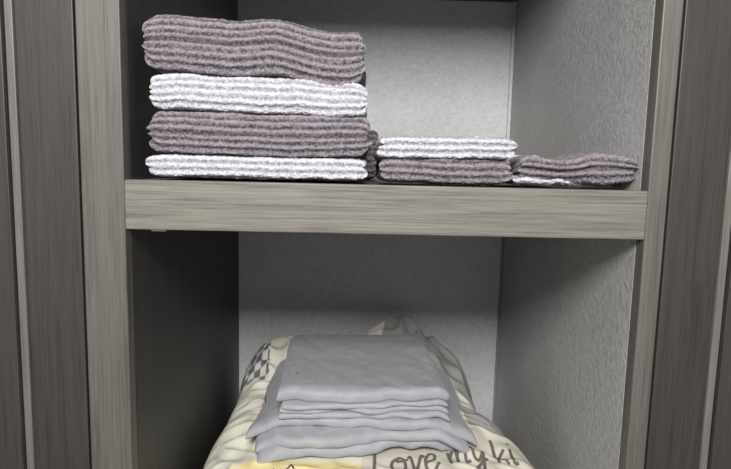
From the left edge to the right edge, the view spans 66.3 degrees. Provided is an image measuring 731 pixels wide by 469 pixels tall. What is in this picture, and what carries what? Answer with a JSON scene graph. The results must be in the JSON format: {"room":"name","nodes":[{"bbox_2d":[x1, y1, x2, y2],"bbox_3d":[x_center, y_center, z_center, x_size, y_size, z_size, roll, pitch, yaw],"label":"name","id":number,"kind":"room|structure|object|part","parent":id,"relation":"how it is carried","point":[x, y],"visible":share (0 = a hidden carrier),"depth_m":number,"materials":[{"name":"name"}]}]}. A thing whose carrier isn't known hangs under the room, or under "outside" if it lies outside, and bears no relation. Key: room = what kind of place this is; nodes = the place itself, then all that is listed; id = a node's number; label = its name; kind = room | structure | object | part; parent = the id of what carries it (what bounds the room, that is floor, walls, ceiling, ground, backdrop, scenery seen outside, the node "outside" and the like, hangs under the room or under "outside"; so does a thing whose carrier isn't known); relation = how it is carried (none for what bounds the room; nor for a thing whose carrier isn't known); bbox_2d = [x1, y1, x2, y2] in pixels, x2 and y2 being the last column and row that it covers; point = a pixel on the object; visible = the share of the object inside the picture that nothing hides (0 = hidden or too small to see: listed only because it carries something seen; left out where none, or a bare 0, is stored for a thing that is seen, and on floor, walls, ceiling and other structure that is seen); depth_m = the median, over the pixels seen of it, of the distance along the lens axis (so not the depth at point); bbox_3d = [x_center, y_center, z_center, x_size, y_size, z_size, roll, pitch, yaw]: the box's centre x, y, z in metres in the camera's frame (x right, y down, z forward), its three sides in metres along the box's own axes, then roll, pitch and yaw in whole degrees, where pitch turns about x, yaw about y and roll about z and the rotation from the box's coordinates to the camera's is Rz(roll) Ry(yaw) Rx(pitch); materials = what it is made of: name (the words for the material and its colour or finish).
{"room":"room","nodes":[
{"label":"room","id":0,"kind":"room"},
{"bbox_2d":[126,0,238,468],"bbox_3d":[-0.289,-0.175,0.954,0.018,1.428,0.604,1,7,-1],"label":"wall","id":1,"kind":"structure","parent":0,"point":[186,282],"depth_m":0.85,"materials":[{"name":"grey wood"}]},
{"bbox_2d":[238,0,512,421],"bbox_3d":[0.019,-0.204,1.268,0.644,1.428,0.018,1,7,-1],"label":"wall","id":2,"kind":"structure","parent":0,"point":[434,67],"depth_m":1.29,"materials":[{"name":"paint"}]},
{"bbox_2d":[492,237,503,423],"bbox_3d":[0.311,0.204,1.309,0.005,0.580,0.005,1,7,-1],"label":"trim","id":3,"kind":"structure","parent":2,"relation":"attached to","point":[502,242],"depth_m":1.31,"materials":[{"name":"grey"}]},
{"bbox_2d":[506,2,516,138],"bbox_3d":[0.322,-0.316,1.247,0.007,0.388,0.007,1,7,-1],"label":"trim","id":4,"kind":"structure","parent":2,"relation":"attached to","point":[514,3],"depth_m":1.24,"materials":[{"name":"paper"}]},
{"bbox_2d":[124,178,647,239],"bbox_3d":[0.021,-0.063,0.962,0.608,0.062,0.624,1,7,-1],"label":"closet shelf","id":5,"kind":"object","parent":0,"point":[372,206],"depth_m":0.65,"materials":[{"name":"grey wood"}]},
{"bbox_2d":[495,0,655,468],"bbox_3d":[0.336,-0.162,0.965,0.018,1.428,0.604,1,7,-1],"label":"wall","id":6,"kind":"structure","parent":0,"point":[581,68],"depth_m":0.88,"materials":[{"name":"paint"}]},
{"bbox_3d":[-0.010,1.242,-0.043,3.200,0.020,3.124,1,7,-1],"label":"floor","id":7,"kind":"structure","parent":0,"visible":0},
{"bbox_2d":[75,0,683,468],"bbox_3d":[0.009,0.115,0.678,0.680,2.050,0.020,1,7,-1],"label":"closet face frame","id":8,"kind":"object","parent":7,"relation":"on","point":[101,35],"visible":1,"depth_m":0.65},
{"bbox_2d":[0,0,91,468],"bbox_3d":[-0.557,0.104,0.662,0.450,2.050,0.030,1,7,-1],"label":"door","id":9,"kind":"structure","parent":8,"relation":"attached to","point":[45,402],"depth_m":0.65,"materials":[{"name":"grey wood"}]},
{"bbox_3d":[-0.593,0.104,0.661,0.376,2.050,0.030,1,7,-1],"label":"panel","id":10,"kind":"part","parent":9,"relation":"part of","materials":[{"name":"grey wood"}]},
{"bbox_2d":[145,154,367,181],"bbox_3d":[-0.131,-0.092,0.771,0.264,0.033,0.228,1,7,-1],"label":"folded towel","id":11,"kind":"object","parent":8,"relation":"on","point":[164,165],"visible":0.99,"depth_m":0.66,"materials":[{"name":"white fabric"}]},
{"bbox_2d":[146,110,372,158],"bbox_3d":[-0.126,-0.130,0.768,0.269,0.057,0.227,1,7,-1],"label":"folded towel","id":12,"kind":"object","parent":11,"relation":"on","point":[192,133],"visible":0.83,"depth_m":0.66,"materials":[{"name":"grey fabric"}]},
{"bbox_2d":[149,73,367,118],"bbox_3d":[-0.128,-0.176,0.762,0.259,0.054,0.222,1,7,-1],"label":"folded towel","id":13,"kind":"object","parent":12,"relation":"on","point":[169,92],"visible":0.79,"depth_m":0.66,"materials":[{"name":"white fabric"}]},
{"bbox_2d":[142,14,365,86],"bbox_3d":[-0.130,-0.226,0.755,0.262,0.085,0.229,1,7,-1],"label":"folded towel","id":14,"kind":"object","parent":13,"relation":"on","point":[264,48],"visible":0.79,"depth_m":0.65,"materials":[{"name":"grey fabric"}]},
{"bbox_2d":[203,315,534,468],"bbox_3d":[0.010,0.360,0.993,0.592,0.328,0.612,1,7,-1],"label":"pillow","id":15,"kind":"object","parent":8,"relation":"on","point":[231,450],"visible":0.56,"depth_m":0.90,"materials":[{"name":"fabric"}]},
{"bbox_2d":[245,333,477,463],"bbox_3d":[-0.012,0.271,0.978,0.360,0.122,0.344,1,7,-1],"label":"sheets","id":16,"kind":"object","parent":15,"relation":"on","point":[332,395],"visible":1,"depth_m":0.84,"materials":[{"name":"white fabric"}]},
{"bbox_2d":[364,130,378,179],"bbox_3d":[-0.041,-0.138,0.966,0.126,0.084,0.152,1,7,-1],"label":"folded towel","id":17,"kind":"object","parent":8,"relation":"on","point":[373,135],"visible":0.16,"depth_m":0.90,"materials":[{"name":"grey fabric"}]},
{"bbox_2d":[375,158,512,185],"bbox_3d":[0.095,-0.084,0.740,0.161,0.034,0.158,1,7,-1],"label":"folded towel","id":18,"kind":"object","parent":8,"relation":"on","point":[440,171],"visible":0.96,"depth_m":0.67,"materials":[{"name":"grey fabric"}]},
{"bbox_2d":[373,135,517,160],"bbox_3d":[0.096,-0.112,0.736,0.170,0.035,0.159,1,7,-1],"label":"folded towel","id":19,"kind":"object","parent":18,"relation":"on","point":[391,146],"visible":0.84,"depth_m":0.66,"materials":[{"name":"white fabric"}]},
{"bbox_2d":[448,0,517,1],"bbox_3d":[0.031,-0.506,0.910,0.608,0.055,0.624,1,7,-1],"label":"shelf","id":20,"kind":"object","parent":8,"relation":"attached to","point":[448,0],"visible":1,"depth_m":1.22,"materials":[{"name":"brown wood"}]},
{"bbox_2d":[503,155,581,185],"bbox_3d":[0.219,-0.087,0.756,0.088,0.041,0.169,1,7,-1],"label":"folded towel","id":21,"kind":"object","parent":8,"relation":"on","point":[532,181],"visible":0.4,"depth_m":0.68,"materials":[{"name":"white fabric"}]},
{"bbox_2d":[509,152,638,185],"bbox_3d":[0.257,-0.086,0.722,0.150,0.042,0.126,1,7,-1],"label":"folded towel","id":22,"kind":"object","parent":21,"relation":"on","point":[590,168],"visible":0.91,"depth_m":0.68,"materials":[{"name":"grey fabric"}]},
{"bbox_2d":[644,0,730,468],"bbox_3d":[0.589,0.128,0.681,0.476,2.050,0.030,1,7,-1],"label":"door","id":23,"kind":"structure","parent":8,"relation":"attached to","point":[689,426],"depth_m":0.66,"materials":[{"name":"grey wood"}]},
{"bbox_3d":[0.625,0.129,0.682,0.402,2.050,0.030,1,7,-1],"label":"panel","id":24,"kind":"part","parent":23,"relation":"part of","materials":[{"name":"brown wood"}]}
]}

